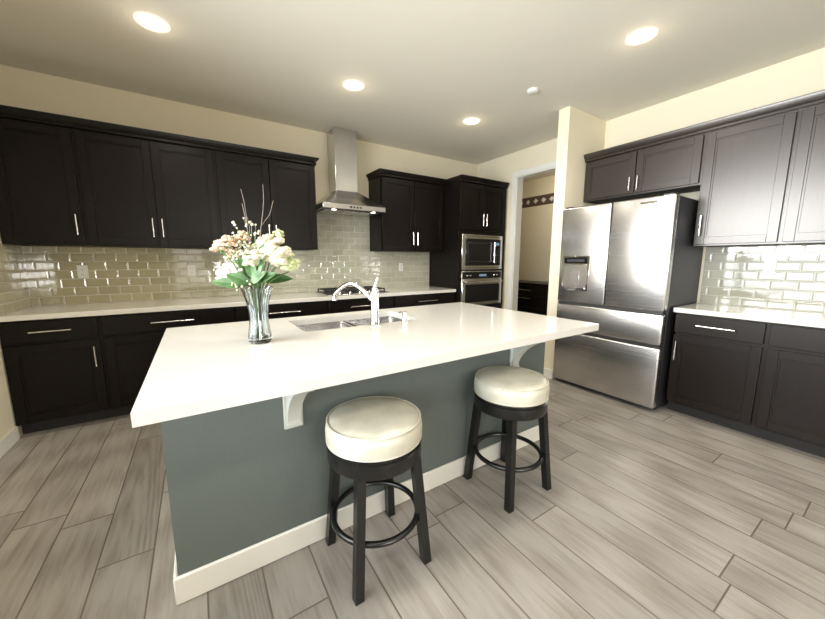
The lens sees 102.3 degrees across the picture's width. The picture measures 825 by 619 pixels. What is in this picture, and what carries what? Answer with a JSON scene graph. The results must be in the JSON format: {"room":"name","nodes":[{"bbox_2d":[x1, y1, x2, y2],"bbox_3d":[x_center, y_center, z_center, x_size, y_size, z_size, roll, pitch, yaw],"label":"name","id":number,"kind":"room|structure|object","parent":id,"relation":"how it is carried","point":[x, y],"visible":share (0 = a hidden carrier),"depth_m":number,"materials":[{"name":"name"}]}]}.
{"room":"kitchen","nodes":[
{"label":"kitchen","id":0,"kind":"room"},
{"bbox_2d":[0,234,31,439],"bbox_3d":[-1.248,-0.042,-0.401,0.120,2.800,7.740,-5,10,-33],"label":"wall","id":1,"kind":"structure","parent":0,"point":[7,418],"depth_m":2.34,"materials":[{"name":"beige paint"}]},
{"bbox_2d":[0,426,19,458],"bbox_3d":[-1.023,1.323,-0.426,0.014,0.105,6.880,-5,10,-33],"label":"baseboard","id":2,"kind":"structure","parent":1,"relation":"attached to","point":[10,439],"depth_m":2.30,"materials":[{"name":"white wood"}]},
{"bbox_2d":[0,243,35,314],"bbox_3d":[-3.049,-0.240,2.503,0.008,0.508,0.650,-5,10,-33],"label":"tile backsplash","id":3,"kind":"structure","parent":1,"relation":"attached to","point":[15,283],"depth_m":2.58,"materials":[{"name":"beige tile"}]},
{"bbox_2d":[0,65,475,305],"bbox_3d":[-1.139,-0.715,4.158,5.070,2.800,0.120,-5,10,-33],"label":"wall","id":4,"kind":"structure","parent":0,"point":[20,88],"depth_m":3.28,"materials":[{"name":"beige paint"}]},
{"bbox_2d":[0,105,445,251],"bbox_3d":[-1.386,-1.147,3.626,4.145,0.973,0.384,-5,10,-33],"label":"upper cabinet","id":5,"kind":"object","parent":4,"relation":"attached to","point":[68,181],"visible":0.92,"depth_m":2.92,"materials":[{"name":"black wood"}]},
{"bbox_2d":[24,213,428,305],"bbox_3d":[-1.492,-0.694,3.853,4.145,1.013,0.008,-5,10,-33],"label":"tile backsplash","id":6,"kind":"structure","parent":4,"relation":"attached to","point":[30,276],"depth_m":3.40,"materials":[{"name":"beige tile"}]},
{"bbox_2d":[76,265,88,277],"bbox_3d":[-2.934,-0.335,2.953,0.072,0.116,0.009,-5,10,-33],"label":"electrical outlet","id":7,"kind":"object","parent":6,"relation":"attached to","point":[82,271],"visible":1,"depth_m":2.95,"materials":[{"name":"white plastic"}]},
{"bbox_2d":[187,265,195,275],"bbox_3d":[-2.253,-0.399,3.388,0.072,0.116,0.009,-5,10,-33],"label":"electrical outlet","id":8,"kind":"object","parent":6,"relation":"attached to","point":[191,269],"visible":1,"depth_m":3.38,"materials":[{"name":"white plastic"}]},
{"bbox_2d":[399,263,402,270],"bbox_3d":[-0.163,-0.607,4.724,0.072,0.116,0.009,-5,10,-33],"label":"electrical outlet","id":9,"kind":"object","parent":6,"relation":"attached to","point":[400,266],"visible":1,"depth_m":4.72,"materials":[{"name":"white plastic"}]},
{"bbox_2d":[316,127,385,216],"bbox_3d":[-0.772,-1.613,3.889,0.760,0.942,0.499,-5,10,-33],"label":"range hood","id":10,"kind":"object","parent":4,"relation":"attached to","point":[343,197],"visible":1,"depth_m":3.86,"materials":[{"name":"silver metal"}]},
{"bbox_2d":[0,378,824,618],"bbox_3d":[1.295,1.037,2.084,6.890,0.060,8.840,-5,10,-33],"label":"floor","id":11,"kind":"structure","parent":0,"point":[635,511],"depth_m":1.57,"materials":[{"name":"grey wood"}]},
{"bbox_2d":[0,314,123,433],"bbox_3d":[-2.809,0.460,2.786,0.597,0.876,0.627,-5,10,-33],"label":"base cabinet","id":12,"kind":"object","parent":11,"relation":"on","point":[69,364],"depth_m":2.52,"materials":[{"name":"black wood"}]},
{"bbox_2d":[0,286,447,321],"bbox_3d":[-1.317,-0.133,3.668,4.144,0.040,0.637,-5,10,-33],"label":"countertop","id":13,"kind":"structure","parent":12,"relation":"on","point":[169,304],"depth_m":3.00,"materials":[{"name":"white stone"}]},
{"bbox_2d":[112,306,243,414],"bbox_3d":[-2.223,0.405,3.161,1.081,0.876,0.627,-5,10,-33],"label":"base cabinet","id":14,"kind":"object","parent":11,"relation":"on","point":[139,333],"depth_m":2.77,"materials":[{"name":"black wood"}]},
{"bbox_2d":[244,298,327,320],"bbox_3d":[-1.485,0.335,3.634,0.960,0.876,0.627,-5,10,-33],"label":"base cabinet","id":15,"kind":"object","parent":11,"relation":"on","point":[275,309],"depth_m":3.39,"materials":[{"name":"black wood"}]},
{"bbox_2d":[142,333,582,604],"bbox_3d":[-0.151,0.566,2.069,2.212,0.875,1.178,-5,10,-33],"label":"kitchen island","id":16,"kind":"object","parent":11,"relation":"on","point":[235,413],"depth_m":1.43,"materials":[{"name":"grey paint"}]},
{"bbox_2d":[130,302,597,427],"bbox_3d":[-0.134,0.117,1.976,2.220,0.040,1.280,-5,10,-33],"label":"island countertop","id":17,"kind":"structure","parent":16,"relation":"on","point":[194,371],"depth_m":1.44,"materials":[{"name":"white stone"}]},
{"bbox_2d":[209,191,300,343],"bbox_3d":[-0.717,-0.202,1.530,0.379,0.720,0.319,-5,10,-33],"label":"vase","id":18,"kind":"object","parent":17,"relation":"on","point":[263,250],"visible":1,"depth_m":1.50,"materials":[{"name":"clear glass"}]},
{"bbox_2d":[298,313,405,328],"bbox_3d":[-0.378,0.200,2.202,0.792,0.213,0.452,-5,10,-33],"label":"sink","id":19,"kind":"object","parent":17,"relation":"in","point":[341,321],"depth_m":2.33,"materials":[{"name":"silver metal"}]},
{"bbox_2d":[332,277,381,324],"bbox_3d":[-0.349,-0.060,2.044,0.190,0.291,0.350,-5,10,-33],"label":"faucet","id":20,"kind":"object","parent":17,"relation":"on","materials":[{"name":"silver metal"}]},
{"bbox_2d":[328,294,399,313],"bbox_3d":[-0.737,0.265,4.112,0.959,0.876,0.627,-5,10,-33],"label":"base cabinet","id":21,"kind":"object","parent":11,"relation":"on","point":[386,301],"depth_m":3.77,"materials":[{"name":"black wood"}]},
{"bbox_2d":[325,396,431,605],"bbox_3d":[-0.162,0.761,1.454,0.408,0.670,0.408,-5,10,-33],"label":"stool","id":22,"kind":"object","parent":11,"relation":"on","point":[373,440],"visible":1,"depth_m":1.30,"materials":[{"name":"black wood"}]},
{"bbox_2d":[400,290,455,306],"bbox_3d":[0.013,0.194,4.592,0.968,0.876,0.627,-5,10,-33],"label":"base cabinet","id":23,"kind":"object","parent":11,"relation":"on","point":[445,296],"depth_m":4.28,"materials":[{"name":"black wood"}]},
{"bbox_2d":[429,174,508,308],"bbox_3d":[0.827,-0.623,4.932,0.882,2.392,0.746,-5,10,-33],"label":"tall cabinet","id":24,"kind":"object","parent":11,"relation":"on","point":[467,263],"visible":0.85,"depth_m":4.59,"materials":[{"name":"black wood"}]},
{"bbox_2d":[463,366,550,513],"bbox_3d":[0.554,0.693,1.916,0.408,0.670,0.408,-5,10,-33],"label":"stool","id":25,"kind":"object","parent":11,"relation":"on","point":[510,396],"visible":1,"depth_m":1.76,"materials":[{"name":"black wood"}]},
{"bbox_2d":[517,280,544,314],"bbox_3d":[2.256,-0.022,6.053,0.597,0.875,0.970,-5,10,-33],"label":"base cabinet","id":26,"kind":"object","parent":11,"relation":"on","point":[533,297],"depth_m":5.78,"materials":[{"name":"black wood"}]},
{"bbox_2d":[545,284,548,315],"bbox_3d":[2.726,0.084,5.334,0.597,0.875,0.900,-5,10,-33],"label":"base cabinet","id":27,"kind":"object","parent":11,"relation":"on","point":[546,285],"depth_m":5.53,"materials":[{"name":"black"}]},
{"bbox_2d":[553,192,703,409],"bbox_3d":[2.072,-0.094,3.282,0.714,1.827,0.960,-5,10,-33],"label":"fridge","id":28,"kind":"object","parent":11,"relation":"on","point":[629,274],"visible":0.96,"depth_m":2.95,"materials":[{"name":"grey metal"}]},
{"bbox_2d":[665,311,752,429],"bbox_3d":[2.585,0.470,2.723,0.562,0.876,0.620,-5,10,-33],"label":"base cabinet","id":29,"kind":"object","parent":11,"relation":"on","point":[707,361],"depth_m":2.62,"materials":[{"name":"black wood"}]},
{"bbox_2d":[737,319,824,457],"bbox_3d":[2.960,0.554,2.150,0.562,0.876,1.039,-5,10,-33],"label":"base cabinet","id":30,"kind":"object","parent":11,"relation":"on","point":[757,372],"depth_m":2.28,"materials":[{"name":"black wood"}]},
{"bbox_2d":[673,303,824,326],"bbox_3d":[3.294,0.178,1.563,0.572,0.040,3.256,-5,10,-33],"label":"countertop","id":31,"kind":"structure","parent":30,"relation":"on","point":[818,319],"depth_m":2.48,"materials":[{"name":"white stone"}]},
{"bbox_2d":[0,0,824,181],"bbox_3d":[1.295,-1.793,1.666,6.890,0.060,8.840,-5,10,-33],"label":"ceiling","id":32,"kind":"structure","parent":0,"point":[431,75],"depth_m":2.46,"materials":[{"name":"beige paint"}]},
{"bbox_2d":[133,11,170,32],"bbox_3d":[-1.657,-1.825,2.114,0.190,0.007,0.190,-5,10,-33],"label":"recessed light","id":33,"kind":"object","parent":32,"relation":"in","point":[152,22],"visible":1,"depth_m":2.11,"materials":[{"name":"white"}]},
{"bbox_2d":[342,79,364,90],"bbox_3d":[-0.509,-1.937,2.873,0.190,0.007,0.190,-5,10,-33],"label":"recessed light","id":34,"kind":"object","parent":32,"relation":"in","point":[353,85],"visible":1,"depth_m":2.88,"materials":[{"name":"white"}]},
{"bbox_2d":[463,117,479,124],"bbox_3d":[0.641,-2.046,3.609,0.190,0.007,0.190,-5,10,-33],"label":"recessed light","id":35,"kind":"object","parent":32,"relation":"in","point":[471,121],"visible":1,"depth_m":3.61,"materials":[{"name":"white"}]},
{"bbox_2d":[527,87,538,94],"bbox_3d":[1.071,-1.939,2.954,0.096,0.028,0.096,-5,10,-33],"label":"smoke detector","id":36,"kind":"object","parent":32,"relation":"attached to","point":[532,90],"visible":1,"depth_m":2.93,"materials":[{"name":"white plastic"}]},
{"bbox_2d":[625,26,658,45],"bbox_3d":[1.546,-1.844,2.244,0.190,0.007,0.190,-5,10,-33],"label":"recessed light","id":37,"kind":"object","parent":32,"relation":"in","point":[643,35],"visible":1,"depth_m":2.24,"materials":[{"name":"white"}]},
{"bbox_2d":[544,106,607,378],"bbox_3d":[1.794,-0.646,3.690,0.660,2.800,0.120,-5,10,-33],"label":"wall","id":38,"kind":"structure","parent":0,"point":[580,133],"depth_m":3.47,"materials":[{"name":"beige paint"}]},
{"bbox_2d":[476,47,824,312],"bbox_3d":[2.819,-0.522,2.850,0.121,2.800,8.840,-5,10,-33],"label":"wall","id":39,"kind":"structure","parent":0,"point":[804,74],"depth_m":3.23,"materials":[{"name":"beige paint"}]},
{"bbox_2d":[507,161,555,310],"bbox_3d":[1.780,-0.621,4.444,0.136,2.530,1.140,-5,10,-33],"label":"door frame","id":40,"kind":"structure","parent":39,"relation":"attached to","point":[518,176],"depth_m":4.77,"materials":[{"name":"white wood"}]},
{"bbox_2d":[522,193,553,207],"bbox_3d":[2.619,-1.962,5.757,0.003,0.180,3.200,-5,10,-33],"label":"trim","id":41,"kind":"structure","parent":39,"relation":"attached to","point":[545,199],"depth_m":6.18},
{"bbox_2d":[583,129,706,204],"bbox_3d":[2.236,-1.313,3.205,0.347,0.423,0.997,-5,10,-33],"label":"upper cabinet","id":42,"kind":"object","parent":39,"relation":"attached to","point":[663,166],"depth_m":3.04,"materials":[{"name":"black wood"}]},
{"bbox_2d":[693,109,782,246],"bbox_3d":[2.661,-0.970,2.590,0.347,0.923,0.570,-5,10,-33],"label":"upper cabinet","id":43,"kind":"object","parent":39,"relation":"attached to","point":[755,176],"depth_m":2.55,"materials":[{"name":"black wood"}]},
{"bbox_2d":[699,244,824,312],"bbox_3d":[3.739,-0.071,1.360,0.008,0.508,4.015,-5,10,-33],"label":"tile backsplash","id":44,"kind":"structure","parent":39,"relation":"attached to","point":[732,275],"depth_m":2.69,"materials":[{"name":"beige tile"}]},
{"bbox_2d":[762,259,776,273],"bbox_3d":[2.866,-0.343,2.667,0.009,0.116,0.072,-5,10,-33],"label":"electrical outlet","id":45,"kind":"object","parent":44,"relation":"attached to","point":[769,266],"visible":1,"depth_m":2.66,"materials":[{"name":"white plastic"}]},
{"bbox_2d":[763,97,824,244],"bbox_3d":[3.033,-0.886,2.021,0.347,0.923,1.080,-5,10,-33],"label":"upper cabinet","id":46,"kind":"object","parent":39,"relation":"attached to","point":[796,199],"depth_m":2.29,"materials":[{"name":"black wood"}]}
]}

